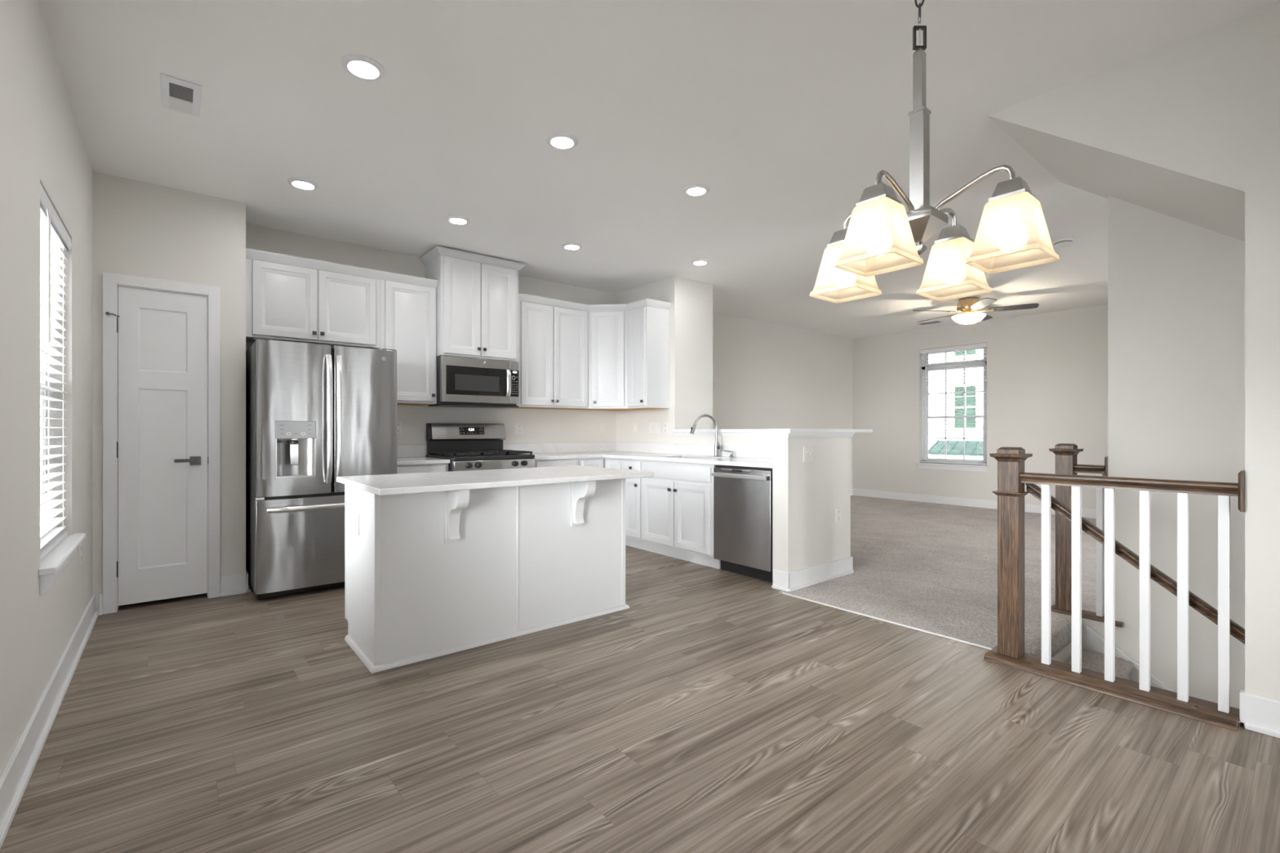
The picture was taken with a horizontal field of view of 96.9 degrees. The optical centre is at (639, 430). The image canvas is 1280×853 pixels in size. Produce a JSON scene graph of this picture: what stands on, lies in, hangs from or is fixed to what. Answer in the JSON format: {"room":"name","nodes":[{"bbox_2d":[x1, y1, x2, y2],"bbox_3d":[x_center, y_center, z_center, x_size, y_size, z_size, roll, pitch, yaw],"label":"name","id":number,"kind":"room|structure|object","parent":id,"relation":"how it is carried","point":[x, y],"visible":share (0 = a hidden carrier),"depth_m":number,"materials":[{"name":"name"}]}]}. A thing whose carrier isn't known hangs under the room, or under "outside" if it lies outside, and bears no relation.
{"room":"kitchen","nodes":[
{"label":"kitchen","id":0,"kind":"room"},
{"bbox_2d":[0,0,92,777],"bbox_3d":[-1.421,-0.228,0.982,0.160,2.741,7.620,0,0,-39],"label":"wall","id":1,"kind":"structure","parent":0,"point":[41,140],"depth_m":2.04,"materials":[{"name":"paint"}]},
{"bbox_2d":[0,593,102,849],"bbox_3d":[-1.194,1.079,0.865,0.050,0.133,6.851,0,0,-39],"label":"baseboard","id":2,"kind":"structure","parent":1,"relation":"attached to","point":[16,775],"depth_m":2.06,"materials":[{"name":"paint"}]},
{"bbox_2d":[38,349,85,595],"bbox_3d":[-2.580,-0.163,2.443,0.199,1.577,0.930,0,0,-39],"label":"window","id":3,"kind":"structure","parent":1,"relation":"in","point":[51,566],"depth_m":2.50,"materials":[{"name":"paint"}]},
{"bbox_2d":[40,183,71,560],"bbox_3d":[-2.564,-0.216,2.457,0.076,1.465,0.846,0,0,-39],"label":"window blind","id":4,"kind":"object","parent":3,"relation":"attached to","point":[54,237],"visible":0.62,"depth_m":2.51,"materials":[{"name":"paint"}]},
{"bbox_2d":[78,542,81,565],"bbox_3d":[-2.985,0.659,3.025,0.008,0.117,0.073,0,0,-39],"label":"wall outlet","id":5,"kind":"object","parent":1,"relation":"attached to","point":[80,544],"visible":0.96,"depth_m":3.00,"materials":[{"name":"white plastic"}]},
{"bbox_2d":[92,171,245,611],"bbox_3d":[-3.234,-0.228,3.929,0.790,2.741,0.482,0,0,-39],"label":"wall","id":6,"kind":"structure","parent":0,"point":[140,228],"depth_m":3.76,"materials":[{"name":"paint"}]},
{"bbox_2d":[102,271,220,614],"bbox_3d":[-3.136,0.080,3.739,0.587,2.127,0.176,0,0,-39],"label":"door","id":7,"kind":"structure","parent":6,"relation":"in","point":[162,338],"depth_m":3.70,"materials":[{"name":"paint"}]},
{"bbox_2d":[220,569,250,596],"bbox_3d":[-2.908,1.079,4.060,0.174,0.133,0.328,0,0,-39],"label":"baseboard","id":8,"kind":"structure","parent":6,"relation":"attached to","point":[233,584],"depth_m":3.94,"materials":[{"name":"paint"}]},
{"bbox_2d":[245,223,853,488],"bbox_3d":[-0.028,-0.228,6.950,9.878,2.741,0.150,0,0,-39],"label":"wall","id":9,"kind":"structure","parent":0,"point":[766,375],"depth_m":7.81,"materials":[{"name":"paint"}]},
{"bbox_2d":[245,248,381,349],"bbox_3d":[-2.600,-0.999,4.518,0.930,0.636,0.351,0,0,-39],"label":"upper cabinet","id":10,"kind":"object","parent":9,"relation":"attached to","point":[289,298],"visible":0.83,"depth_m":4.37,"materials":[{"name":"paint"}]},
{"bbox_2d":[396,421,402,434],"bbox_3d":[-2.172,-0.023,5.091,0.073,0.117,0.008,0,0,-39],"label":"wall outlet","id":11,"kind":"object","parent":9,"relation":"attached to","point":[399,424],"visible":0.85,"depth_m":5.10,"materials":[{"name":"white plastic"}]},
{"bbox_2d":[377,271,437,405],"bbox_3d":[-2.060,-0.772,4.960,0.466,1.090,0.351,0,0,-39],"label":"upper cabinet","id":12,"kind":"object","parent":9,"relation":"attached to","point":[408,304],"visible":0.81,"depth_m":4.86,"materials":[{"name":"paint"}]},
{"bbox_2d":[396,444,425,457],"bbox_3d":[-2.172,0.193,5.084,0.482,0.110,0.019,0,0,-39],"label":"backsplash","id":13,"kind":"structure","parent":9,"relation":"attached to","point":[411,451],"depth_m":5.15,"materials":[{"name":"white stone"}]},
{"bbox_2d":[419,245,525,361],"bbox_3d":[-1.559,-1.117,5.308,0.846,0.927,0.448,0,0,-39],"label":"upper cabinet","id":14,"kind":"object","parent":9,"relation":"attached to","point":[477,295],"visible":0.94,"depth_m":5.13,"materials":[{"name":"paint"}]},
{"bbox_2d":[428,355,519,408],"bbox_3d":[-1.558,-0.435,5.308,0.742,0.436,0.449,0,0,-39],"label":"microwave","id":15,"kind":"object","parent":14,"relation":"attached to","point":[461,382],"visible":0.99,"depth_m":5.13,"materials":[{"name":"metal"}]},
{"bbox_2d":[515,422,522,434],"bbox_3d":[-1.242,-0.018,5.853,0.073,0.117,0.008,0,0,-39],"label":"wall outlet","id":16,"kind":"object","parent":9,"relation":"attached to","point":[518,425],"visible":1,"depth_m":5.85,"materials":[{"name":"white plastic"}]},
{"bbox_2d":[511,293,589,409],"bbox_3d":[-0.966,-0.774,5.856,0.859,1.101,0.351,0,0,-39],"label":"upper cabinet","id":17,"kind":"object","parent":9,"relation":"attached to","point":[553,333],"visible":0.79,"depth_m":5.73,"materials":[{"name":"paint"}]},
{"bbox_2d":[580,303,645,410],"bbox_3d":[-0.321,-0.774,6.206,0.627,1.101,0.629,0,0,-39],"label":"upper cabinet","id":18,"kind":"object","parent":9,"relation":"attached to","point":[607,323],"visible":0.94,"depth_m":6.00,"materials":[{"name":"paint"}]},
{"bbox_2d":[0,545,1279,852],"bbox_3d":[0.333,1.203,2.418,4.695,0.120,7.620,0,0,-39],"label":"floor","id":19,"kind":"structure","parent":0,"point":[719,710],"depth_m":2.07,"materials":[{"name":"wood"}]},
{"bbox_2d":[245,337,396,599],"bbox_3d":[-2.411,0.267,4.287,0.892,1.752,0.891,0,0,-39],"label":"refrigerator","id":20,"kind":"object","parent":19,"relation":"on","point":[316,414],"visible":0.94,"depth_m":3.93,"materials":[{"name":"metal"}]},
{"bbox_2d":[396,463,448,474],"bbox_3d":[-1.975,0.712,4.842,0.476,0.863,0.641,0,0,-39],"label":"base cabinet","id":21,"kind":"object","parent":19,"relation":"on","point":[411,468],"visible":0.06,"depth_m":4.63,"materials":[{"name":"paint"}]},
{"bbox_2d":[396,444,449,465],"bbox_3d":[-1.978,0.208,4.847,0.482,0.141,0.631,0,0,-39],"label":"countertop","id":22,"kind":"structure","parent":21,"relation":"on","point":[411,454],"depth_m":5.08,"materials":[{"name":"white stone"}]},
{"bbox_2d":[426,422,535,471],"bbox_3d":[-1.450,0.540,5.186,0.756,1.206,0.747,0,0,-39],"label":"gas range","id":23,"kind":"object","parent":19,"relation":"on","point":[468,446],"visible":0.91,"depth_m":5.23,"materials":[{"name":"silver metal"}]},
{"bbox_2d":[426,453,534,461],"bbox_3d":[-1.467,0.241,5.207,0.756,0.032,0.675,0,0,-39],"label":"cooktop","id":24,"kind":"object","parent":23,"relation":"in","point":[452,457],"depth_m":4.95,"materials":[{"name":"black metal"}]},
{"bbox_2d":[344,478,629,673],"bbox_3d":[-0.817,0.716,3.339,1.544,0.854,0.772,0,0,-39],"label":"kitchen island","id":25,"kind":"object","parent":19,"relation":"on","point":[428,575],"visible":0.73,"depth_m":3.02,"materials":[{"name":"paint"}]},
{"bbox_2d":[336,465,653,495],"bbox_3d":[-0.801,0.274,3.330,1.596,0.029,0.857,0,0,-39],"label":"island countertop","id":26,"kind":"structure","parent":25,"relation":"on","point":[418,482],"depth_m":3.09,"materials":[{"name":"white stone"}]},
{"bbox_2d":[534,458,579,467],"bbox_3d":[-0.986,0.712,5.652,0.544,0.863,0.641,0,0,-39],"label":"base cabinet","id":27,"kind":"object","parent":19,"relation":"on","point":[562,462],"visible":0.05,"depth_m":5.43,"materials":[{"name":"paint"}]},
{"bbox_2d":[579,457,626,545],"bbox_3d":[-0.343,0.712,6.012,0.904,0.863,0.898,0,0,-39],"label":"base cabinet","id":28,"kind":"object","parent":19,"relation":"on","point":[611,463],"visible":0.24,"depth_m":5.68,"materials":[{"name":"paint"}]},
{"bbox_2d":[502,441,772,468],"bbox_3d":[0.027,0.208,5.130,1.456,0.141,2.735,0,0,-39],"label":"countertop","id":29,"kind":"structure","parent":28,"relation":"on","point":[757,456],"depth_m":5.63,"materials":[{"name":"white stone"}]},
{"bbox_2d":[689,414,721,456],"bbox_3d":[0.615,0.051,5.256,0.294,0.394,0.119,0,0,-12],"label":"faucet","id":30,"kind":"object","parent":29,"relation":"on","point":[717,446],"visible":1,"depth_m":5.29,"materials":[{"name":"silver metal"}]},
{"bbox_2d":[720,449,733,457],"bbox_3d":[0.796,0.215,5.167,0.123,0.067,0.042,0,0,-12],"label":"soap dispenser","id":31,"kind":"object","parent":29,"relation":"on","point":[731,454],"visible":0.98,"depth_m":5.17,"materials":[{"name":"silver metal"}]},
{"bbox_2d":[622,458,647,551],"bbox_3d":[0.141,0.712,5.630,0.638,0.863,0.303,0,0,-39],"label":"base cabinet","id":32,"kind":"object","parent":19,"relation":"on","point":[633,486],"visible":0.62,"depth_m":5.43,"materials":[{"name":"paint"}]},
{"bbox_2d":[642,460,720,568],"bbox_3d":[0.529,0.712,5.156,0.638,0.863,0.917,0,0,-39],"label":"base cabinet","id":33,"kind":"object","parent":19,"relation":"on","point":[677,501],"visible":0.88,"depth_m":4.93,"materials":[{"name":"paint"}]},
{"bbox_2d":[711,465,772,582],"bbox_3d":[0.998,0.716,4.559,0.640,0.855,0.586,0,0,-39],"label":"dishwasher","id":34,"kind":"object","parent":19,"relation":"on","point":[743,495],"visible":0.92,"depth_m":4.37,"materials":[{"name":"silver metal"}]},
{"bbox_2d":[782,592,992,649],"bbox_3d":[1.419,1.144,3.451,0.012,0.018,1.332,0,0,-39],"label":"trim","id":35,"kind":"structure","parent":19,"relation":"on","point":[831,606],"depth_m":3.34,"materials":[{"name":"paint"}]},
{"bbox_2d":[983,447,1244,731],"bbox_3d":[2.058,0.616,2.533,0.177,1.062,0.884,0,0,-39],"label":"stair railing","id":36,"kind":"object","parent":19,"relation":"on","point":[1009,651],"visible":0.98,"depth_m":2.51,"materials":[{"name":"brown wood"}]},
{"bbox_2d":[1025,483,1244,644],"bbox_3d":[2.676,1.140,1.918,0.070,1.778,2.351,0,0,-39],"label":"stair handrail","id":37,"kind":"object","parent":36,"relation":"attached to","point":[1196,602],"visible":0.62,"depth_m":2.48,"materials":[{"name":"brown wood"}]},
{"bbox_2d":[37,0,1279,338],"bbox_3d":[2.338,-1.673,4.060,9.878,0.150,7.620,0,0,-39],"label":"ceiling","id":38,"kind":"structure","parent":0,"point":[787,111],"depth_m":2.87,"materials":[{"name":"paint"}]},
{"bbox_2d":[160,73,201,117],"bbox_3d":[-2.194,-1.593,2.711,0.147,0.010,0.336,0,0,-39],"label":"ceiling vent","id":39,"kind":"object","parent":38,"relation":"in","point":[178,95],"visible":1,"depth_m":2.69,"materials":[{"name":"metal"}]},
{"bbox_2d":[168,82,193,102],"bbox_3d":[-2.162,-1.589,2.671,0.087,0.002,0.135,0,0,-39],"label":"grille","id":40,"kind":"object","parent":39,"relation":"attached to","point":[178,91],"depth_m":2.67,"materials":[{"name":"grey metal"}]},
{"bbox_2d":[287,177,319,190],"bbox_3d":[-2.185,-1.592,3.678,0.176,0.012,0.176,0,0,-39],"label":"recessed light","id":41,"kind":"object","parent":38,"relation":"in","point":[299,183],"visible":1,"depth_m":3.66,"materials":[{"name":"white plastic"}]},
{"bbox_2d":[341,54,385,80],"bbox_3d":[-1.219,-1.592,2.498,0.176,0.012,0.176,0,0,-39],"label":"recessed light","id":42,"kind":"object","parent":38,"relation":"in","point":[362,67],"visible":1,"depth_m":2.48,"materials":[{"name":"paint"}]},
{"bbox_2d":[445,215,470,225],"bbox_3d":[-1.383,-1.592,4.309,0.176,0.012,0.176,0,0,-39],"label":"recessed light","id":43,"kind":"object","parent":38,"relation":"in","point":[455,220],"visible":1,"depth_m":4.29,"materials":[{"name":"white plastic"}]},
{"bbox_2d":[546,132,577,149],"bbox_3d":[-0.429,-1.592,3.132,0.176,0.012,0.176,0,0,-39],"label":"recessed light","id":44,"kind":"object","parent":38,"relation":"in","point":[559,140],"visible":1,"depth_m":3.11,"materials":[{"name":"white plastic"}]},
{"bbox_2d":[561,243,582,250],"bbox_3d":[-0.590,-1.592,4.927,0.176,0.012,0.176,0,0,-39],"label":"recessed light","id":45,"kind":"object","parent":38,"relation":"in","point":[572,246],"visible":1,"depth_m":4.91,"materials":[{"name":"white plastic"}]},
{"bbox_2d":[683,184,709,196],"bbox_3d":[0.375,-1.592,3.772,0.176,0.012,0.176,0,0,-39],"label":"recessed light","id":46,"kind":"object","parent":38,"relation":"in","point":[695,190],"visible":1,"depth_m":3.76,"materials":[{"name":"white plastic"}]},
{"bbox_2d":[690,259,709,265],"bbox_3d":[0.573,-1.592,5.393,0.176,0.012,0.176,0,0,-39],"label":"recessed light","id":47,"kind":"object","parent":38,"relation":"in","point":[696,262],"visible":1,"depth_m":5.37,"materials":[{"name":"white plastic"}]},
{"bbox_2d":[915,320,944,324],"bbox_3d":[4.302,-1.593,8.415,0.200,0.009,0.330,0,0,-39],"label":"ceiling vent","id":48,"kind":"object","parent":38,"relation":"in","point":[935,321],"visible":1,"depth_m":8.39,"materials":[{"name":"metal"}]},
{"bbox_2d":[809,0,1059,302],"bbox_3d":[0.676,-0.979,1.370,0.463,1.237,0.463,0,0,6],"label":"chandelier","id":49,"kind":"object","parent":38,"relation":"hanging from","point":[880,236],"visible":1,"depth_m":1.30,"materials":[{"name":"white glass"}]},
{"bbox_2d":[912,297,1039,333],"bbox_3d":[4.032,-1.386,6.937,1.306,0.423,1.352,0,0,-39],"label":"ceiling fan","id":50,"kind":"object","parent":38,"relation":"hanging from","point":[967,306],"visible":1,"depth_m":6.78,"materials":[{"name":"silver metal"}]},
{"bbox_2d":[1053,238,1073,247],"bbox_3d":[3.575,-1.576,4.789,0.140,0.043,0.140,0,0,-39],"label":"smoke detector","id":51,"kind":"object","parent":38,"relation":"attached to","point":[1063,242],"visible":1,"depth_m":4.75,"materials":[{"name":"white plastic"}]},
{"bbox_2d":[616,275,712,443],"bbox_3d":[0.258,-0.228,6.443,0.567,2.741,1.017,0,0,-39],"label":"wall","id":52,"kind":"structure","parent":0,"point":[691,310],"depth_m":6.06,"materials":[{"name":"paint"}]},
{"bbox_2d":[632,422,637,433],"bbox_3d":[-0.059,-0.025,6.370,0.014,0.117,0.073,0,0,-39],"label":"light switch","id":53,"kind":"object","parent":52,"relation":"attached to","point":[634,424],"visible":1,"depth_m":6.36,"materials":[{"name":"white plastic"}]},
{"bbox_2d":[626,297,671,409],"bbox_3d":[0.082,-0.774,5.933,0.350,1.101,0.348,0,0,-39],"label":"upper cabinet","id":54,"kind":"object","parent":52,"relation":"attached to","point":[648,319],"visible":1,"depth_m":5.84,"materials":[{"name":"paint"}]},
{"bbox_2d":[648,422,659,433],"bbox_3d":[0.152,-0.023,6.117,0.010,0.117,0.165,0,0,-39],"label":"light switch","id":55,"kind":"object","parent":52,"relation":"attached to","point":[654,428],"visible":1,"depth_m":6.11,"materials":[{"name":"white plastic"}]},
{"bbox_2d":[663,422,668,433],"bbox_3d":[0.270,-0.023,5.973,0.008,0.117,0.073,0,0,-39],"label":"wall outlet","id":56,"kind":"object","parent":52,"relation":"attached to","point":[665,424],"visible":1,"depth_m":5.96,"materials":[{"name":"white plastic"}]},
{"bbox_2d":[675,431,850,585],"bbox_3d":[0.779,0.582,5.008,0.824,1.122,1.864,0,0,-39],"label":"wall","id":57,"kind":"structure","parent":0,"point":[806,495],"depth_m":4.22,"materials":[{"name":"paint"}]},
{"bbox_2d":[672,428,872,437],"bbox_3d":[0.895,0.023,5.085,1.152,0.064,1.888,0,0,-39],"label":"bar","id":58,"kind":"object","parent":57,"relation":"on","point":[772,433],"visible":0.96,"depth_m":4.47,"materials":[{"name":"paint"}]},
{"bbox_2d":[803,445,813,462],"bbox_3d":[1.244,0.177,4.171,0.118,0.117,0.018,0,0,-39],"label":"light switch","id":59,"kind":"object","parent":57,"relation":"attached to","point":[807,451],"visible":1,"depth_m":4.17,"materials":[{"name":"white plastic"}]},
{"bbox_2d":[771,555,853,591],"bbox_3d":[0.788,1.079,4.997,0.880,0.133,1.892,0,0,-39],"label":"baseboard","id":60,"kind":"structure","parent":57,"relation":"attached to","point":[800,579],"depth_m":4.18,"materials":[{"name":"paint"}]},
{"bbox_2d":[835,506,840,523],"bbox_3d":[1.548,0.664,4.427,0.073,0.117,0.008,0,0,-39],"label":"wall outlet","id":61,"kind":"object","parent":57,"relation":"attached to","point":[837,510],"visible":1,"depth_m":4.42,"materials":[{"name":"white plastic"}]},
{"bbox_2d":[778,495,1104,655],"bbox_3d":[3.824,1.201,5.277,6.035,0.124,7.620,0,0,-39],"label":"carpet","id":62,"kind":"object","parent":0,"point":[932,567],"visible":0.2,"depth_m":4.58,"materials":[{"name":"beige carpet"}]},
{"bbox_2d":[1048,443,1123,627],"bbox_3d":[2.734,0.616,3.473,0.144,1.062,0.360,0,0,-39],"label":"stair railing","id":63,"kind":"object","parent":62,"relation":"on","point":[1066,454],"visible":0.8,"depth_m":3.50,"materials":[{"name":"brown wood"}]},
{"bbox_2d":[853,304,1107,510],"bbox_3d":[6.101,-0.228,7.142,0.150,2.741,7.620,0,0,-39],"label":"wall","id":64,"kind":"structure","parent":0,"point":[1047,372],"depth_m":8.15,"materials":[{"name":"paint"}]},
{"bbox_2d":[915,347,989,471],"bbox_3d":[4.798,-0.335,8.690,0.185,1.895,1.037,0,0,-39],"label":"window","id":65,"kind":"structure","parent":64,"relation":"in","point":[976,468],"depth_m":8.74,"materials":[{"name":"paint"}]},
{"bbox_2d":[920,342,986,465],"bbox_3d":[4.788,-0.383,8.682,0.076,1.792,0.963,0,0,-39],"label":"window blind","id":66,"kind":"object","parent":65,"relation":"attached to","point":[977,346],"visible":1,"depth_m":8.68,"materials":[{"name":"paint"}]},
{"bbox_2d":[853,488,1104,519],"bbox_3d":[6.037,1.083,7.090,0.014,0.120,7.320,0,0,-39],"label":"baseboard","id":67,"kind":"structure","parent":64,"relation":"attached to","point":[1086,513],"depth_m":8.69,"materials":[{"name":"paint"}]},
{"bbox_2d":[987,15,1244,241],"bbox_3d":[3.222,-0.421,2.063,1.220,2.354,3.110,0,0,-39],"label":"ceiling","id":68,"kind":"structure","parent":0,"point":[1162,131],"depth_m":2.44,"materials":[{"name":"paint"}]},
{"bbox_2d":[1051,2,1279,701],"bbox_3d":[3.271,1.472,2.000,1.225,6.141,3.250,0,0,-39],"label":"wall","id":69,"kind":"structure","parent":0,"point":[1262,27],"depth_m":2.15,"materials":[{"name":"paint"}]},
{"bbox_2d":[1036,629,1133,679],"bbox_3d":[3.190,2.359,2.075,0.982,2.348,2.827,0,0,-39],"label":"staircase","id":70,"kind":"structure","parent":69,"relation":"attached to","point":[1091,660],"depth_m":3.24,"materials":[{"name":"carpet"}]},
{"bbox_2d":[1238,689,1279,738],"bbox_3d":[3.026,1.079,1.341,0.058,0.133,2.241,0,0,-39],"label":"baseboard","id":71,"kind":"structure","parent":69,"relation":"attached to","point":[1259,714],"depth_m":2.15,"materials":[{"name":"paint"}]},
{"bbox_2d":[1107,195,1244,708],"bbox_3d":[3.731,1.423,2.309,0.120,6.041,2.845,0,0,-39],"label":"wall","id":72,"kind":"structure","parent":0,"point":[1176,287],"depth_m":3.15,"materials":[{"name":"paint"}]},
{"bbox_2d":[1081,623,1174,692],"bbox_3d":[3.562,2.376,2.400,0.025,2.404,2.800,0,0,-39],"label":"trim","id":73,"kind":"structure","parent":72,"relation":"attached to","point":[1091,640],"depth_m":3.38,"materials":[{"name":"paint"}]},
{"label":"outside","id":74,"kind":"structure","parent":0,"visible":0},
{"bbox_2d":[928,349,983,459],"bbox_3d":[14.191,-1.857,25.839,7.300,12.000,22.000,0,0,-39],"label":"neighboring house","id":75,"kind":"structure","parent":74,"point":[956,451],"depth_m":23.33,"materials":[{"name":"white"}]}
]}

